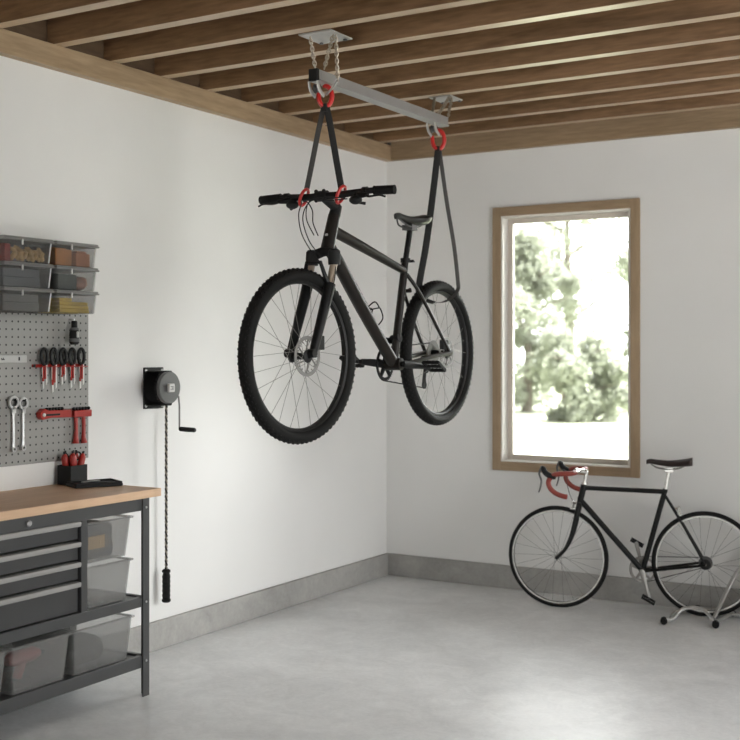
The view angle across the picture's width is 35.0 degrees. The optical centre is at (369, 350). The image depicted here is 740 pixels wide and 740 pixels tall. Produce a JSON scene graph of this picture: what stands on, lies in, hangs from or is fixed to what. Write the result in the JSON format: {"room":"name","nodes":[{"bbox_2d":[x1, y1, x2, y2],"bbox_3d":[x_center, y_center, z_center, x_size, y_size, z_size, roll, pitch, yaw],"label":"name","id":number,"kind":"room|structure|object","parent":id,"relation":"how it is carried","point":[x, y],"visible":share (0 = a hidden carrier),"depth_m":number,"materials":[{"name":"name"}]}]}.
{"room":"garage","nodes":[
{"label":"garage","id":0,"kind":"room"},
{"bbox_2d":[0,56,386,659],"bbox_3d":[-2.306,-0.046,4.453,0.186,3.255,9.486,0,0,31],"label":"wall","id":1,"kind":"structure","parent":0,"point":[168,194],"depth_m":6.53,"materials":[{"name":"paint"}]},
{"bbox_2d":[0,286,54,311],"bbox_3d":[-1.589,-0.226,5.203,0.235,0.105,0.290,0,0,31],"label":"lidded box","id":2,"kind":"object","parent":1,"relation":"attached to","point":[3,289],"visible":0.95,"depth_m":5.16,"materials":[{"name":"grey plastic"}]},
{"bbox_2d":[0,293,38,311],"bbox_3d":[-1.602,-0.214,5.211,0.149,0.074,0.208,0,0,31],"label":"folded cloth","id":3,"kind":"object","parent":2,"relation":"in","point":[9,302],"visible":1,"depth_m":5.17,"materials":[{"name":"grey fabric"}]},
{"bbox_2d":[0,261,54,287],"bbox_3d":[-1.589,-0.333,5.203,0.235,0.109,0.290,0,0,31],"label":"lidded box","id":4,"kind":"object","parent":2,"relation":"on","point":[7,264],"visible":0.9,"depth_m":5.16,"materials":[{"name":"grey plastic"}]},
{"bbox_2d":[0,267,39,287],"bbox_3d":[-1.600,-0.323,5.210,0.153,0.080,0.214,0,0,31],"label":"folded cloth","id":5,"kind":"object","parent":4,"relation":"in","point":[13,277],"visible":0.92,"depth_m":5.16,"materials":[{"name":"grey fabric"}]},
{"bbox_2d":[0,235,54,263],"bbox_3d":[-1.589,-0.444,5.203,0.235,0.110,0.290,0,0,31],"label":"lidded box","id":6,"kind":"object","parent":4,"relation":"on","point":[13,240],"visible":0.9,"depth_m":5.18,"materials":[{"name":"grey plastic"}]},
{"bbox_2d":[0,243,9,260],"bbox_3d":[-1.645,-0.431,5.147,0.158,0.077,0.034,0,0,31],"label":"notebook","id":7,"kind":"object","parent":6,"relation":"in","point":[4,247],"visible":0.98,"depth_m":5.10,"materials":[{"name":"red paper"}]},
{"bbox_2d":[10,245,44,261],"bbox_3d":[-1.526,-0.432,5.208,0.047,0.071,0.193,0,0,31],"label":"bundle","id":8,"kind":"object","parent":6,"relation":"in","point":[20,254],"visible":1,"depth_m":5.20,"materials":[{"name":"beige"}]},
{"bbox_2d":[0,312,91,466],"bbox_3d":[-1.928,0.172,4.851,0.050,0.705,2.139,0,0,31],"label":"pegboard","id":9,"kind":"object","parent":1,"relation":"attached to","point":[21,333],"depth_m":5.49,"materials":[{"name":"grey metal"}]},
{"bbox_2d":[8,395,18,451],"bbox_3d":[-1.624,0.332,5.345,0.060,0.258,0.033,0,0,-40],"label":"wrench","id":10,"kind":"object","parent":9,"relation":"hanging from","point":[13,448],"visible":1,"depth_m":5.34,"materials":[{"name":"silver metal"}]},
{"bbox_2d":[18,397,28,449],"bbox_3d":[-1.594,0.334,5.394,0.056,0.247,0.033,0,0,-39],"label":"wrench","id":11,"kind":"object","parent":9,"relation":"hanging from","point":[23,408],"visible":1,"depth_m":5.39,"materials":[{"name":"silver metal"}]},
{"bbox_2d":[36,407,71,419],"bbox_3d":[-1.494,0.294,5.556,0.038,0.054,0.197,0,0,31],"label":"holder","id":12,"kind":"object","parent":9,"relation":"attached to","point":[41,414],"visible":1,"depth_m":5.53,"materials":[{"name":"red plastic"}]},
{"bbox_2d":[32,364,87,367],"bbox_3d":[-1.474,0.070,5.594,0.032,0.014,0.340,0,0,31],"label":"tool rack","id":13,"kind":"object","parent":9,"relation":"attached to","point":[33,365],"visible":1,"depth_m":5.56,"materials":[{"name":"red plastic"}]},
{"bbox_2d":[39,347,48,388],"bbox_3d":[-1.527,0.081,5.499,0.016,0.198,0.055,0,0,31],"label":"tool snips","id":14,"kind":"object","parent":13,"relation":"hanging from","point":[44,369],"visible":1,"depth_m":5.50,"materials":[{"name":"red plastic"}]},
{"bbox_2d":[49,347,58,392],"bbox_3d":[-1.496,0.090,5.550,0.016,0.216,0.055,0,0,31],"label":"tool snips","id":15,"kind":"object","parent":13,"relation":"hanging from","point":[53,369],"visible":1,"depth_m":5.55,"materials":[{"name":"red plastic"}]},
{"bbox_2d":[59,347,67,384],"bbox_3d":[-1.465,0.071,5.601,0.016,0.179,0.055,0,0,31],"label":"tool snips","id":16,"kind":"object","parent":13,"relation":"hanging from","point":[63,369],"visible":1,"depth_m":5.60,"materials":[{"name":"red plastic"}]},
{"bbox_2d":[68,347,76,387],"bbox_3d":[-1.434,0.081,5.652,0.016,0.198,0.055,0,0,31],"label":"tool snips","id":17,"kind":"object","parent":13,"relation":"hanging from","point":[72,369],"visible":1,"depth_m":5.65,"materials":[{"name":"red plastic"}]},
{"bbox_2d":[77,347,85,387],"bbox_3d":[-1.404,0.083,5.704,0.016,0.202,0.055,0,0,31],"label":"tool snips","id":18,"kind":"object","parent":13,"relation":"hanging from","point":[81,369],"visible":1,"depth_m":5.70,"materials":[{"name":"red plastic"}]},
{"bbox_2d":[69,319,79,344],"bbox_3d":[-1.423,-0.093,5.646,0.052,0.125,0.052,0,0,-14],"label":"torch","id":19,"kind":"object","parent":9,"relation":"hanging from","point":[74,339],"visible":1,"depth_m":5.63,"materials":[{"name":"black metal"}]},
{"bbox_2d":[28,289,98,312],"bbox_3d":[-1.438,-0.226,5.454,0.235,0.105,0.270,0,0,31],"label":"lidded box","id":20,"kind":"object","parent":1,"relation":"attached to","point":[58,292],"visible":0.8,"depth_m":5.43,"materials":[{"name":"grey plastic"}]},
{"bbox_2d":[38,298,88,313],"bbox_3d":[-1.426,-0.210,5.454,0.144,0.067,0.186,0,0,31],"label":"folded cloth","id":21,"kind":"object","parent":20,"relation":"in","point":[57,305],"visible":0.82,"depth_m":5.39,"materials":[{"name":"yellow fabric"}]},
{"bbox_2d":[31,265,98,290],"bbox_3d":[-1.438,-0.333,5.454,0.235,0.109,0.270,0,0,31],"label":"lidded box","id":22,"kind":"object","parent":20,"relation":"on","point":[62,269],"visible":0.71,"depth_m":5.41,"materials":[{"name":"grey plastic"}]},
{"bbox_2d":[39,273,76,289],"bbox_3d":[-1.448,-0.318,5.422,0.140,0.071,0.116,0,0,31],"label":"carton","id":23,"kind":"object","parent":22,"relation":"in","point":[57,281],"visible":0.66,"depth_m":5.37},
{"bbox_2d":[23,240,98,266],"bbox_3d":[-1.438,-0.444,5.454,0.235,0.110,0.270,0,0,31],"label":"lidded box","id":24,"kind":"object","parent":22,"relation":"on","point":[60,244],"visible":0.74,"depth_m":5.41,"materials":[{"name":"grey plastic"}]},
{"bbox_2d":[37,247,70,265],"bbox_3d":[-1.456,-0.433,5.408,0.121,0.082,0.102,0,0,31],"label":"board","id":25,"kind":"object","parent":24,"relation":"in","point":[58,256],"visible":0.67,"depth_m":5.37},
{"bbox_2d":[71,251,89,266],"bbox_3d":[-1.394,-0.429,5.503,0.130,0.072,0.088,0,0,31],"label":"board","id":26,"kind":"object","parent":24,"relation":"in","point":[78,258],"visible":0.42,"depth_m":5.46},
{"bbox_2d":[76,277,86,290],"bbox_3d":[-1.382,-0.315,5.504,0.128,0.066,0.084,0,0,31],"label":"folded cloth","id":27,"kind":"object","parent":22,"relation":"in","point":[81,281],"visible":0.56,"depth_m":5.47,"materials":[{"name":"fabric"}]},
{"bbox_2d":[0,0,139,27],"bbox_3d":[0.684,-1.560,3.825,5.573,0.227,0.067,0,0,31],"label":"ceiling beam","id":28,"kind":"structure","parent":1,"relation":"attached to","point":[12,12],"depth_m":5.06,"materials":[{"name":"brown wood"}]},
{"bbox_2d":[143,367,195,602],"bbox_3d":[-1.058,0.705,6.124,0.239,1.236,0.195,0,0,31],"label":"winch","id":29,"kind":"object","parent":1,"relation":"attached to","point":[161,388],"visible":1,"depth_m":6.15,"materials":[{"name":"black metal"}]},
{"bbox_2d":[47,0,316,46],"bbox_3d":[0.878,-1.560,4.148,5.573,0.227,0.067,0,0,31],"label":"ceiling beam","id":30,"kind":"structure","parent":1,"relation":"attached to","point":[141,16],"depth_m":5.26,"materials":[{"name":"brown wood"}]},
{"bbox_2d":[2,19,387,143],"bbox_3d":[-2.271,-1.560,4.324,0.007,0.227,9.300,0,0,31],"label":"trim","id":31,"kind":"structure","parent":1,"relation":"attached to","point":[38,29],"depth_m":6.09,"materials":[{"name":"brown wood"}]},
{"bbox_2d":[0,28,391,161],"bbox_3d":[-2.250,-1.393,4.311,0.056,0.108,9.300,0,0,31],"label":"wooden beam","id":32,"kind":"structure","parent":1,"relation":"attached to","point":[13,45],"depth_m":6.23,"materials":[{"name":"brown wood"}]},
{"bbox_2d":[100,553,388,652],"bbox_3d":[-2.263,1.505,4.319,0.026,0.152,9.300,0,0,31],"label":"baseboard","id":33,"kind":"structure","parent":1,"relation":"attached to","point":[172,630],"depth_m":6.86,"materials":[{"name":"concrete"}]},
{"bbox_2d":[104,0,493,63],"bbox_3d":[1.071,-1.560,4.471,5.573,0.227,0.067,0,0,31],"label":"ceiling beam","id":34,"kind":"structure","parent":1,"relation":"attached to","point":[319,14],"depth_m":5.37,"materials":[{"name":"brown wood"}]},
{"bbox_2d":[154,0,671,78],"bbox_3d":[1.265,-1.560,4.794,5.573,0.227,0.067,0,0,31],"label":"ceiling beam","id":35,"kind":"structure","parent":1,"relation":"attached to","point":[496,13],"depth_m":5.45,"materials":[{"name":"brown wood"}]},
{"bbox_2d":[298,29,462,136],"bbox_3d":[0.120,-1.312,6.040,0.190,0.275,1.654,0,0,26],"label":"rail","id":36,"kind":"object","parent":35,"relation":"hanging from","point":[317,76],"visible":1,"depth_m":5.72,"materials":[{"name":"metal"}]},
{"bbox_2d":[298,84,346,206],"bbox_3d":[-0.222,-0.968,5.494,0.255,0.574,0.078,0,0,31],"label":"strap","id":37,"kind":"object","parent":36,"relation":"hanging from","point":[325,110],"visible":0.96,"depth_m":5.49,"materials":[{"name":"black fabric"}]},
{"bbox_2d":[237,185,473,444],"bbox_3d":[0.023,-0.166,5.904,0.752,1.172,2.141,0,0,31],"label":"mountain bike","id":38,"kind":"object","parent":37,"relation":"hanging from","point":[398,356],"visible":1,"depth_m":5.57,"materials":[{"name":"metal"}]},
{"bbox_2d":[415,128,459,303],"bbox_3d":[0.380,-0.744,6.481,0.343,0.973,0.066,0,0,-39],"label":"strap","id":39,"kind":"object","parent":36,"relation":"hanging from","point":[438,159],"visible":0.88,"depth_m":6.46,"materials":[{"name":"black fabric"}]},
{"bbox_2d":[200,0,739,91],"bbox_3d":[1.459,-1.560,5.117,5.573,0.227,0.067,0,0,31],"label":"ceiling beam","id":40,"kind":"structure","parent":1,"relation":"attached to","point":[674,12],"depth_m":5.62,"materials":[{"name":"brown wood"}]},
{"bbox_2d":[241,16,739,103],"bbox_3d":[1.653,-1.560,5.440,5.573,0.227,0.067,0,0,31],"label":"ceiling beam","id":41,"kind":"structure","parent":1,"relation":"attached to","point":[725,29],"depth_m":5.93,"materials":[{"name":"brown wood"}]},
{"bbox_2d":[279,39,739,114],"bbox_3d":[1.847,-1.560,5.763,5.573,0.227,0.067,0,0,31],"label":"ceiling beam","id":42,"kind":"structure","parent":1,"relation":"attached to","point":[730,49],"depth_m":6.29,"materials":[{"name":"brown wood"}]},
{"bbox_2d":[313,59,739,124],"bbox_3d":[2.041,-1.560,6.086,5.573,0.227,0.067,0,0,31],"label":"ceiling beam","id":43,"kind":"structure","parent":1,"relation":"attached to","point":[728,68],"depth_m":6.62,"materials":[{"name":"brown wood"}]},
{"bbox_2d":[344,76,739,134],"bbox_3d":[2.234,-1.560,6.409,5.573,0.227,0.067,0,0,31],"label":"ceiling beam","id":44,"kind":"structure","parent":1,"relation":"attached to","point":[731,84],"depth_m":7.01,"materials":[{"name":"brown wood"}]},
{"bbox_2d":[373,92,739,142],"bbox_3d":[2.428,-1.560,6.732,5.573,0.227,0.067,0,0,31],"label":"ceiling beam","id":45,"kind":"structure","parent":1,"relation":"attached to","point":[726,99],"depth_m":7.39,"materials":[{"name":"brown wood"}]},
{"bbox_2d":[0,575,739,739],"bbox_3d":[0.118,1.627,2.890,5.952,0.093,9.672,0,0,31],"label":"floor","id":46,"kind":"structure","parent":0,"point":[388,657],"depth_m":5.71,"materials":[{"name":"concrete"}]},
{"bbox_2d":[0,484,160,715],"bbox_3d":[-1.825,1.109,4.553,0.537,0.944,2.432,0,0,31],"label":"workbench","id":47,"kind":"object","parent":46,"relation":"on","point":[44,589],"visible":0.95,"depth_m":4.98,"materials":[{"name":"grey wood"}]},
{"bbox_2d":[0,648,132,699],"bbox_3d":[-1.814,1.408,4.555,0.442,0.015,2.178,0,0,31],"label":"shelf","id":48,"kind":"object","parent":47,"relation":"attached to","point":[44,671],"depth_m":5.16,"materials":[{"name":"black metal"}]},
{"bbox_2d":[1,590,132,631],"bbox_3d":[-1.814,1.137,4.555,0.442,0.015,2.178,0,0,31],"label":"shelf","id":49,"kind":"object","parent":47,"relation":"attached to","point":[96,599],"depth_m":5.23,"materials":[{"name":"black metal"}]},
{"bbox_2d":[57,464,86,484],"bbox_3d":[-1.424,0.591,5.612,0.090,0.093,0.109,0,0,31],"label":"caddy","id":50,"kind":"object","parent":47,"relation":"on","point":[78,472],"visible":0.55,"depth_m":5.58,"materials":[{"name":"black plastic"}]},
{"bbox_2d":[61,451,68,465],"bbox_3d":[-1.450,0.553,5.587,0.034,0.151,0.041,0,0,31],"label":"screwdriver","id":51,"kind":"object","parent":50,"relation":"in","point":[65,460],"visible":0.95,"depth_m":5.57,"materials":[{"name":"red plastic"}]},
{"bbox_2d":[69,451,76,465],"bbox_3d":[-1.415,0.552,5.587,0.034,0.153,0.034,0,0,31],"label":"screwdriver","id":52,"kind":"object","parent":50,"relation":"in","point":[73,460],"visible":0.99,"depth_m":5.58,"materials":[{"name":"red plastic"}]},
{"bbox_2d":[78,451,85,464],"bbox_3d":[-1.389,0.555,5.630,0.034,0.148,0.053,0,0,31],"label":"screwdriver","id":53,"kind":"object","parent":50,"relation":"in","point":[82,457],"visible":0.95,"depth_m":5.62,"materials":[{"name":"red plastic"}]},
{"bbox_2d":[0,484,160,520],"bbox_3d":[-1.826,0.656,4.553,0.535,0.037,2.432,0,0,31],"label":"countertop","id":54,"kind":"structure","parent":47,"relation":"on","point":[33,501],"depth_m":5.14,"materials":[{"name":"brown wood"}]},
{"bbox_2d":[66,478,122,488],"bbox_3d":[-1.307,0.626,5.547,0.233,0.022,0.154,0,0,-33],"label":"tray","id":55,"kind":"object","parent":47,"relation":"on","point":[107,482],"visible":0.98,"depth_m":5.51,"materials":[{"name":"black plastic"}]},
{"bbox_2d":[81,480,99,482],"bbox_3d":[-1.322,0.617,5.549,0.019,0.008,0.096,0,0,43],"label":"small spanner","id":56,"kind":"object","parent":55,"relation":"in","point":[90,480],"visible":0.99,"depth_m":5.55,"materials":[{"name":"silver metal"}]},
{"bbox_3d":[-1.344,1.299,5.272,0.417,0.202,0.377,0,0,31],"label":"storage bin","id":57,"kind":"object","parent":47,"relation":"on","visible":0},
{"bbox_2d":[54,632,102,666],"bbox_3d":[-1.299,1.325,5.227,0.186,0.138,0.223,0,0,31],"label":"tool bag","id":58,"kind":"object","parent":57,"relation":"in","point":[77,648],"visible":1,"depth_m":5.16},
{"bbox_3d":[-1.531,1.299,4.960,0.417,0.202,0.327,0,0,31],"label":"storage bin","id":59,"kind":"object","parent":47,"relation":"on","visible":0},
{"bbox_2d":[3,646,43,689],"bbox_3d":[-1.446,1.317,4.910,0.065,0.154,0.202,0,0,31],"label":"power tool","id":60,"kind":"object","parent":59,"relation":"in","point":[18,658],"visible":1,"depth_m":4.86,"materials":[{"name":"red plastic"}]},
{"bbox_3d":[-1.317,0.837,5.302,0.395,0.180,0.289,0,0,31],"label":"storage bin","id":61,"kind":"object","parent":47,"relation":"in","visible":0},
{"bbox_2d":[87,520,112,560],"bbox_3d":[-1.253,0.842,5.248,0.131,0.162,0.186,0,0,31],"label":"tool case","id":62,"kind":"object","parent":61,"relation":"in","point":[99,541],"visible":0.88,"depth_m":5.21,"materials":[{"name":"plastic"}]},
{"bbox_2d":[509,458,739,615],"bbox_3d":[1.590,1.110,7.151,1.496,0.940,0.419,0,0,17],"label":"bike","id":63,"kind":"object","parent":46,"relation":"on","point":[705,563],"visible":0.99,"depth_m":7.11,"materials":[{"name":"metal"}]},
{"bbox_2d":[541,466,555,479],"bbox_3d":[1.082,0.738,7.116,0.094,0.080,0.042,0,0,17],"label":"hood","id":64,"kind":"object","parent":63,"relation":"attached to","point":[550,476],"depth_m":7.10,"materials":[{"name":"black rubber"}]},
{"bbox_2d":[559,461,570,470],"bbox_3d":[1.243,0.738,7.451,0.094,0.080,0.042,0,0,17],"label":"hood","id":65,"kind":"object","parent":63,"relation":"attached to","point":[561,464],"depth_m":7.44,"materials":[{"name":"black rubber"}]},
{"bbox_2d":[660,566,739,627],"bbox_3d":[2.024,1.404,6.884,0.606,0.353,0.424,0,0,17],"label":"stand","id":66,"kind":"object","parent":46,"relation":"on","point":[715,623],"visible":0.96,"depth_m":6.82,"materials":[{"name":"metal"}]},
{"bbox_2d":[387,128,739,588],"bbox_3d":[2.559,-0.046,6.957,5.580,3.255,0.186,0,0,31],"label":"wall","id":67,"kind":"structure","parent":0,"point":[446,499],"depth_m":7.51,"materials":[{"name":"paint"}]},
{"bbox_2d":[388,553,739,609],"bbox_3d":[2.516,1.505,6.859,5.554,0.152,0.026,0,0,31],"label":"baseboard","id":68,"kind":"structure","parent":67,"relation":"attached to","point":[615,588],"depth_m":7.64,"materials":[{"name":"concrete"}]},
{"bbox_2d":[391,106,739,160],"bbox_3d":[2.524,-1.507,6.845,5.524,0.335,0.042,0,0,31],"label":"wooden beam","id":69,"kind":"structure","parent":67,"relation":"attached to","point":[723,118],"depth_m":7.53,"materials":[{"name":"brown wood"}]},
{"bbox_2d":[492,198,639,477],"bbox_3d":[1.290,-0.081,7.669,1.012,1.757,0.141,0,0,31],"label":"window","id":70,"kind":"structure","parent":67,"relation":"in","point":[504,219],"depth_m":7.75,"materials":[{"name":"brown wood"}]},
{"label":"outside","id":71,"kind":"structure","parent":0,"visible":0},
{"bbox_2d":[514,370,627,458],"bbox_3d":[13.728,1.720,49.062,93.000,0.186,83.514,0,0,31],"label":"ground","id":72,"kind":"structure","parent":71,"point":[533,434],"depth_m":22.33,"materials":[{"name":"white"}]},
{"bbox_2d":[514,225,585,411],"bbox_3d":[4.339,-0.798,31.369,2.883,5.185,3.567,0,0,6],"label":"tree","id":73,"kind":"object","parent":72,"relation":"on","point":[531,280],"visible":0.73,"depth_m":31.01,"materials":[{"name":"green plant"}]},
{"bbox_2d":[522,217,627,403],"bbox_3d":[6.413,-2.740,36.092,4.966,8.841,4.989,0,0,-28],"label":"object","id":74,"kind":"object","parent":72,"relation":"on","point":[570,305],"visible":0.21,"depth_m":35.34,"materials":[{"name":"green plant"}]},
{"bbox_2d":[539,329,627,423],"bbox_3d":[5.072,0.740,27.241,2.055,2.540,2.077,0,0,-6],"label":"bush","id":75,"kind":"object","parent":72,"relation":"on","point":[607,373],"visible":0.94,"depth_m":26.82,"materials":[{"name":"green plant"}]},
{"bbox_2d":[619,318,627,411],"bbox_3d":[7.816,0.032,31.310,2.563,4.249,3.403,0,0,31],"label":"bush","id":76,"kind":"object","parent":72,"relation":"on","point":[625,332],"visible":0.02,"depth_m":31.28,"materials":[{"name":"green plant"}]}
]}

